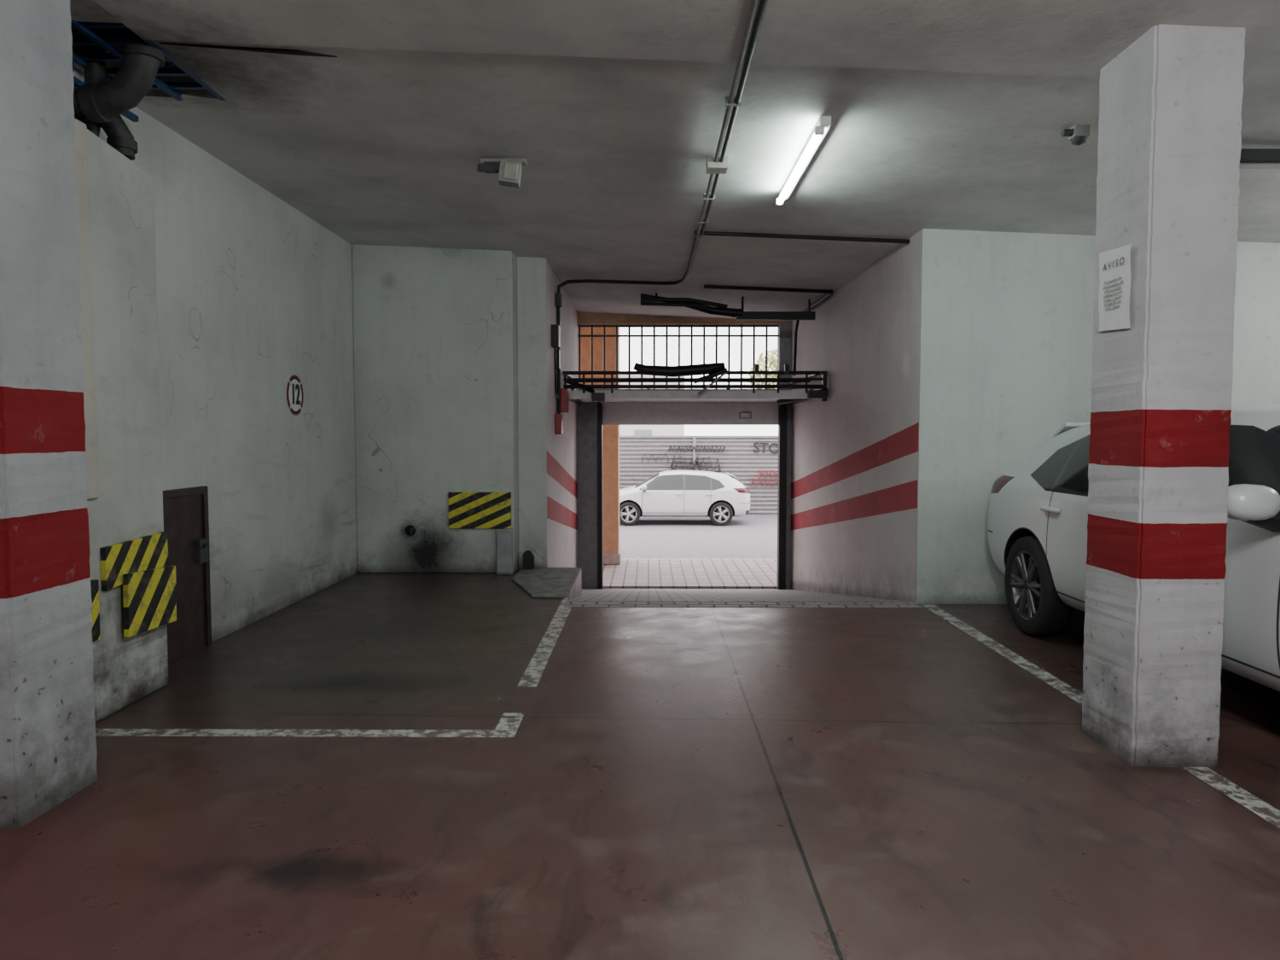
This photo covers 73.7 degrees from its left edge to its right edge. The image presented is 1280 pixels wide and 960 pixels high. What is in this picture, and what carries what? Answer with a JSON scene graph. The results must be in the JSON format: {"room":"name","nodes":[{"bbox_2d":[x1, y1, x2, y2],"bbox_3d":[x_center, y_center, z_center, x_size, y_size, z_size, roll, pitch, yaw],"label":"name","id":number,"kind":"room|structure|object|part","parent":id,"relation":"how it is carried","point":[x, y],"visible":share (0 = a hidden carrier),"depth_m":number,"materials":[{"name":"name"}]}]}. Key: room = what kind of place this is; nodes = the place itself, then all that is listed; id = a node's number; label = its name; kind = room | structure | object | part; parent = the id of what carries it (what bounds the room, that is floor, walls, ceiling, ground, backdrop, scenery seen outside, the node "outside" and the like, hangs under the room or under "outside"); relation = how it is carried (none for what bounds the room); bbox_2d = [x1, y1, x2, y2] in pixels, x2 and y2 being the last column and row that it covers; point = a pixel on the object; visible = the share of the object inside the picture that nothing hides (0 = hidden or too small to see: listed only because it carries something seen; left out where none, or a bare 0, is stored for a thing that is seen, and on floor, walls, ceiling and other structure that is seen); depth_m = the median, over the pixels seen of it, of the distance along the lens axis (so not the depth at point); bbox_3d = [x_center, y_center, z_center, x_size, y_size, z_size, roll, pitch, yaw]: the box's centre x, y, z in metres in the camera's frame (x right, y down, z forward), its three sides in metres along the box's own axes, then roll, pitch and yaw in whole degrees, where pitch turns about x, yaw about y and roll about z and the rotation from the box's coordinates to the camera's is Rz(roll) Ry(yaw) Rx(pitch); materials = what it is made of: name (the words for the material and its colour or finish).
{"room":"parking garage","nodes":[
{"label":"parking garage","id":0,"kind":"room"},
{"bbox_2d":[73,67,357,641],"bbox_3d":[-3.153,-0.423,1.161,0.270,3.600,16.300,0,3,1],"label":"wall","id":1,"kind":"structure","parent":0,"point":[254,293],"depth_m":6.54,"materials":[{"name":"paint"}]},
{"bbox_2d":[162,486,211,664],"bbox_3d":[-2.933,0.607,5.420,0.088,1.090,0.800,0,3,1],"label":"door","id":2,"kind":"structure","parent":1,"relation":"in","point":[185,510],"depth_m":5.58,"materials":[{"name":"paint"}]},
{"bbox_2d":[286,375,303,415],"bbox_3d":[-2.951,-0.726,7.311,0.007,0.344,0.344,0,3,1],"label":"number sign","id":3,"kind":"object","parent":1,"relation":"attached to","point":[294,391],"visible":1,"depth_m":7.31,"materials":[{"name":"grey"}]},
{"bbox_2d":[351,244,546,573],"bbox_3d":[-1.967,-0.843,9.028,1.945,3.600,0.520,0,3,1],"label":"wall","id":4,"kind":"structure","parent":0,"point":[450,344],"depth_m":8.79,"materials":[{"name":"paint"}]},
{"bbox_2d":[405,524,415,535],"bbox_3d":[-2.370,0.520,8.822,0.096,0.110,0.072,2,4,32],"label":"pipe stub","id":5,"kind":"object","parent":4,"relation":"attached to","point":[410,530],"visible":1,"depth_m":8.81,"materials":[{"name":"black metal"}]},
{"bbox_2d":[448,492,511,528],"bbox_3d":[-1.652,0.313,8.806,0.640,0.375,0.040,0,3,1],"label":"panel","id":6,"kind":"object","parent":4,"relation":"attached to","point":[466,509],"visible":1,"depth_m":8.79,"materials":[{"name":"yellow plastic"}]},
{"bbox_2d":[495,528,513,574],"bbox_3d":[-1.397,0.737,8.806,0.170,0.468,0.080,0,3,1],"label":"guard","id":7,"kind":"object","parent":4,"relation":"attached to","point":[504,551],"visible":1,"depth_m":8.77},
{"bbox_2d":[523,550,534,569],"bbox_3d":[-1.180,0.839,9.040,0.100,0.200,0.180,0,3,1],"label":"sensor","id":8,"kind":"object","parent":4,"relation":"attached to","point":[528,559],"visible":1,"depth_m":9.00,"materials":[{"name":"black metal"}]},
{"bbox_2d":[545,258,577,567],"bbox_3d":[-1.126,-0.353,11.109,0.305,4.800,4.000,0,3,1],"label":"wall","id":9,"kind":"structure","parent":0,"point":[561,449],"depth_m":10.59,"materials":[{"name":"paint"}]},
{"bbox_2d":[551,292,569,434],"bbox_3d":[-0.921,-1.349,9.867,0.130,1.640,0.730,0,3,1],"label":"boxes","id":10,"kind":"object","parent":9,"relation":"attached to","point":[555,328],"visible":0.96,"depth_m":9.89,"materials":[{"name":"grey"}]},
{"bbox_2d":[580,326,621,564],"bbox_3d":[-0.916,-0.686,15.921,1.110,4.450,0.710,0,3,1],"label":"column","id":11,"kind":"structure","parent":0,"point":[612,552],"depth_m":15.60,"materials":[{"name":"orange paint"}]},
{"bbox_2d":[0,568,1279,959],"bbox_3d":[2.882,1.917,3.253,12.300,1.304,20.350,0,3,1],"label":"floor","id":12,"kind":"structure","parent":0,"point":[370,765],"depth_m":3.37,"materials":[{"name":"brown concrete"}]},
{"bbox_2d":[0,0,97,829],"bbox_3d":[-2.517,-0.409,3.258,0.505,3.350,0.465,0,3,1],"label":"concrete pillar","id":13,"kind":"structure","parent":12,"relation":"on","point":[48,741],"depth_m":3.22,"materials":[{"name":"paint"}]},
{"bbox_2d":[74,117,168,721],"bbox_3d":[-2.838,-0.285,4.405,0.295,2.980,0.870,0,3,1],"label":"pilaster","id":14,"kind":"object","parent":12,"relation":"on","point":[115,202],"visible":0.52,"depth_m":4.45,"materials":[{"name":"paint"}]},
{"bbox_2d":[90,579,100,641],"bbox_3d":[-2.704,0.648,4.168,0.030,0.300,0.160,0,3,1],"label":"panel","id":15,"kind":"object","parent":14,"relation":"attached to","point":[96,631],"visible":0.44,"depth_m":4.22,"materials":[{"name":"yellow plastic"}]},
{"bbox_2d":[99,531,168,591],"bbox_3d":[-2.700,0.426,4.576,0.030,0.240,0.560,0,3,1],"label":"panel","id":16,"kind":"object","parent":14,"relation":"attached to","point":[148,552],"visible":0.96,"depth_m":4.51,"materials":[{"name":"yellow plastic"}]},
{"bbox_2d":[122,565,176,637],"bbox_3d":[-2.669,0.647,4.658,0.030,0.340,0.460,0,3,1],"label":"panel","id":17,"kind":"object","parent":14,"relation":"attached to","point":[149,596],"visible":1,"depth_m":4.61,"materials":[{"name":"yellow plastic"}]},
{"bbox_2d":[512,567,581,597],"bbox_3d":[-0.952,0.987,8.325,0.630,0.020,1.600,0,3,1],"label":"kerb","id":18,"kind":"object","parent":12,"relation":"on","point":[538,582],"depth_m":8.29,"materials":[{"name":"concrete"}]},
{"bbox_2d":[597,401,787,589],"bbox_3d":[0.784,0.239,12.959,2.850,2.880,0.170,0,3,1],"label":"posts","id":19,"kind":"object","parent":12,"relation":"on","point":[782,409],"visible":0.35,"depth_m":12.88,"materials":[{"name":"black metal"}]},
{"bbox_2d":[987,404,1279,692],"bbox_3d":[3.647,0.389,4.656,2.230,1.605,4.806,0,3,1],"label":"car","id":20,"kind":"object","parent":12,"relation":"on","point":[1038,517],"visible":0.52,"depth_m":5.37,"materials":[{"name":"white paint"}]},
{"bbox_2d":[1227,483,1279,532],"bbox_3d":[2.660,0.125,3.701,0.276,0.213,0.189,0,3,1],"label":"mirror","id":21,"kind":"object","parent":20,"relation":"attached to","point":[1258,505],"depth_m":3.63,"materials":[{"name":"grey mirror"}]},
{"bbox_2d":[1082,23,1245,767],"bbox_3d":[2.326,-0.340,3.839,0.380,3.150,0.455,0,3,1],"label":"concrete pillar","id":22,"kind":"structure","parent":12,"relation":"on","point":[1170,125],"depth_m":3.65,"materials":[{"name":"paint"}]},
{"bbox_2d":[1098,244,1131,331],"bbox_3d":[2.126,-0.855,3.829,0.013,0.376,0.260,0,3,1],"label":"paper notice","id":23,"kind":"object","parent":22,"relation":"attached to","point":[1114,264],"visible":1,"depth_m":3.82,"materials":[{"name":"grey paper"}]},
{"bbox_2d":[69,0,1279,321],"bbox_3d":[2.881,-2.243,2.956,12.300,1.357,20.200,0,3,1],"label":"ceiling","id":24,"kind":"structure","parent":0,"point":[945,114],"depth_m":4.88,"materials":[{"name":"paint"}]},
{"bbox_2d":[70,20,226,160],"bbox_3d":[-2.651,-2.099,4.421,0.593,0.900,0.920,0,3,1],"label":"shaft pipework","id":25,"kind":"object","parent":24,"relation":"attached to","point":[99,101],"visible":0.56,"depth_m":4.24,"materials":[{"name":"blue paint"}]},
{"bbox_2d":[159,42,337,57],"bbox_3d":[-1.907,-2.097,4.174,0.861,0.070,0.038,0,3,0],"label":"strip","id":26,"kind":"object","parent":24,"relation":"attached to","point":[283,51],"visible":1,"depth_m":4.17,"materials":[{"name":"black metal"}]},
{"bbox_2d":[477,157,527,188],"bbox_3d":[-0.923,-2.065,5.724,0.322,0.177,0.142,0,3,1],"label":"emergency light","id":27,"kind":"object","parent":24,"relation":"attached to","point":[509,170],"visible":1,"depth_m":5.68,"materials":[{"name":"grey plastic"}]},
{"bbox_2d":[562,292,828,405],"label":"overhead garage door","id":28,"kind":"structure","parent":24,"relation":"attached to","point":[712,370],"depth_m":10.53,"materials":[{"name":"black metal"}]},
{"bbox_2d":[569,388,817,401],"bbox_3d":[0.673,-1.139,11.750,3.090,0.140,2.360,0,3,1],"label":"leaf","id":29,"kind":"object","parent":28,"relation":"attached to","point":[726,395],"visible":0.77,"depth_m":10.58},
{"bbox_3d":[0.688,-1.249,11.611,3.263,0.483,2.665,0,3,1],"label":"lifting frame","id":30,"kind":"part","parent":28,"relation":"part of","materials":[{"name":"black metal"}]},
{"bbox_2d":[556,0,909,413],"bbox_3d":[0.642,-1.275,4.693,3.352,1.586,15.522,0,3,1],"label":"conduit","id":31,"kind":"object","parent":24,"relation":"attached to","point":[717,165],"visible":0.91,"depth_m":6.87,"materials":[{"name":"grey plastic"}]},
{"bbox_2d":[775,116,831,204],"bbox_3d":[1.023,-2.006,5.471,0.085,0.098,1.500,0,3,1],"label":"light","id":32,"kind":"object","parent":24,"relation":"attached to","point":[823,124],"visible":1,"depth_m":5.21,"materials":[{"name":"white plastic"}]},
{"bbox_2d":[1060,124,1089,145],"bbox_3d":[2.413,-1.909,4.741,0.130,0.100,0.080,0,3,1],"label":"sensor","id":33,"kind":"object","parent":24,"relation":"attached to","point":[1078,134],"visible":1,"depth_m":4.71,"materials":[{"name":"grey plastic"}]},
{"bbox_2d":[1239,148,1279,168],"bbox_3d":[4.050,-1.819,4.850,1.400,0.096,0.100,0,3,1],"label":"batten","id":34,"kind":"object","parent":24,"relation":"attached to","point":[1250,158],"visible":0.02,"depth_m":4.81,"materials":[{"name":"grey metal"}]},
{"bbox_2d":[577,312,791,389],"bbox_3d":[0.132,-2.164,13.127,18.000,8.200,0.250,0,3,1],"label":"wall","id":35,"kind":"structure","parent":0,"point":[583,318],"depth_m":12.99,"materials":[{"name":"paint"}]},
{"bbox_2d":[577,324,779,389],"bbox_3d":[0.598,-1.888,13.113,3.101,0.990,0.030,0,3,1],"label":"grille","id":36,"kind":"object","parent":35,"relation":"in","point":[604,335],"visible":0.56,"depth_m":13.09,"materials":[{"name":"black metal"}]},
{"bbox_2d":[576,389,791,589],"bbox_3d":[0.676,0.148,13.146,3.260,3.080,0.250,0,3,1],"label":"frame","id":37,"kind":"object","parent":35,"relation":"attached to","point":[613,413],"visible":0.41,"depth_m":12.98,"materials":[{"name":"grey metal"}]},
{"bbox_2d":[739,412,751,418],"bbox_3d":[1.600,-0.982,12.941,0.180,0.100,0.020,0,3,1],"label":"plate","id":38,"kind":"object","parent":35,"relation":"attached to","point":[742,415],"visible":1,"depth_m":12.93,"materials":[{"name":"grey plastic"}]},
{"bbox_2d":[777,323,791,389],"bbox_3d":[2.214,-1.887,13.097,0.185,0.990,0.200,0,3,1],"label":"trim","id":39,"kind":"structure","parent":35,"relation":"attached to","point":[784,330],"depth_m":12.99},
{"bbox_2d":[790,229,922,602],"bbox_3d":[2.489,-0.302,10.144,0.425,4.800,5.860,0,3,1],"label":"wall","id":40,"kind":"structure","parent":0,"point":[854,452],"depth_m":8.98,"materials":[{"name":"paint"}]},
{"bbox_2d":[915,228,1279,604],"bbox_3d":[5.713,-0.749,7.274,6.720,3.600,0.280,0,3,1],"label":"wall","id":41,"kind":"structure","parent":0,"point":[1007,317],"depth_m":7.14,"materials":[{"name":"paint"}]},
{"label":"outside","id":42,"kind":"structure","parent":0,"visible":0},
{"bbox_2d":[619,517,777,558],"bbox_3d":[0.432,0.269,43.299,60.000,0.320,53.550,0,3,1],"label":"road","id":43,"kind":"structure","parent":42,"point":[650,537],"depth_m":19.95,"materials":[{"name":"grey asphalt"}]},
{"bbox_2d":[619,374,684,436],"bbox_3d":[-11.470,-3.300,52.917,28.000,5.780,10.200,0,3,1],"label":"building","id":44,"kind":"structure","parent":43,"relation":"on","point":[625,430],"depth_m":47.90,"materials":[{"name":"stone"}]},
{"bbox_2d":[619,470,750,525],"bbox_3d":[0.928,0.453,23.349,4.070,1.442,2.118,0,3,1],"label":"car","id":45,"kind":"object","parent":43,"relation":"on","point":[719,497],"visible":0.8,"depth_m":22.53,"materials":[{"name":"white paint"}]},
{"bbox_2d":[641,484,647,491],"bbox_3d":[0.115,0.220,22.416,0.160,0.191,0.263,0,3,1],"label":"mirror","id":46,"kind":"object","parent":45,"relation":"attached to","point":[644,488],"depth_m":22.31,"materials":[{"name":"grey mirror"}]},
{"bbox_2d":[619,436,778,517],"bbox_3d":[1.440,-0.107,25.052,30.380,2.380,0.130,0,3,1],"label":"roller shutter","id":47,"kind":"object","parent":43,"relation":"on","point":[738,458],"visible":0.13,"depth_m":25.03,"materials":[{"name":"metal"}]},
{"bbox_2d":[640,442,778,487],"bbox_3d":[1.576,-0.431,24.948,9.749,1.352,0.055,0,3,1],"label":"graffiti","id":48,"kind":"object","parent":47,"relation":"attached to","point":[755,443],"visible":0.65,"depth_m":24.92,"materials":[{"name":"grey paint"}]},
{"bbox_2d":[621,558,777,558],"bbox_3d":[1.164,1.643,16.475,30.000,0.240,0.150,0,3,1],"label":"kerb","id":49,"kind":"object","parent":43,"relation":"on","point":[621,558],"visible":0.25,"depth_m":16.52,"materials":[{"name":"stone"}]},
{"bbox_2d":[747,348,777,389],"bbox_3d":[5.314,-1.974,29.907,3.145,5.604,3.044,0,3,1],"label":"tree","id":50,"kind":"object","parent":43,"relation":"on","point":[771,360],"visible":0.09,"depth_m":29.42,"materials":[{"name":"green plant"}]},
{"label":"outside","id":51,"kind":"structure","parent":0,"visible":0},
{"bbox_2d":[603,558,777,588],"bbox_3d":[1.148,1.721,14.927,30.000,0.250,2.950,0,3,1],"label":"sidewalk","id":52,"kind":"structure","parent":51,"point":[631,573],"depth_m":14.55,"materials":[{"name":"tile"}]},
{"bbox_2d":[619,326,777,327],"bbox_3d":[0.150,-3.206,14.824,18.000,0.700,3.250,0,3,1],"label":"arcade soffit","id":53,"kind":"object","parent":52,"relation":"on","point":[619,327],"visible":0.02,"depth_m":16.43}
]}

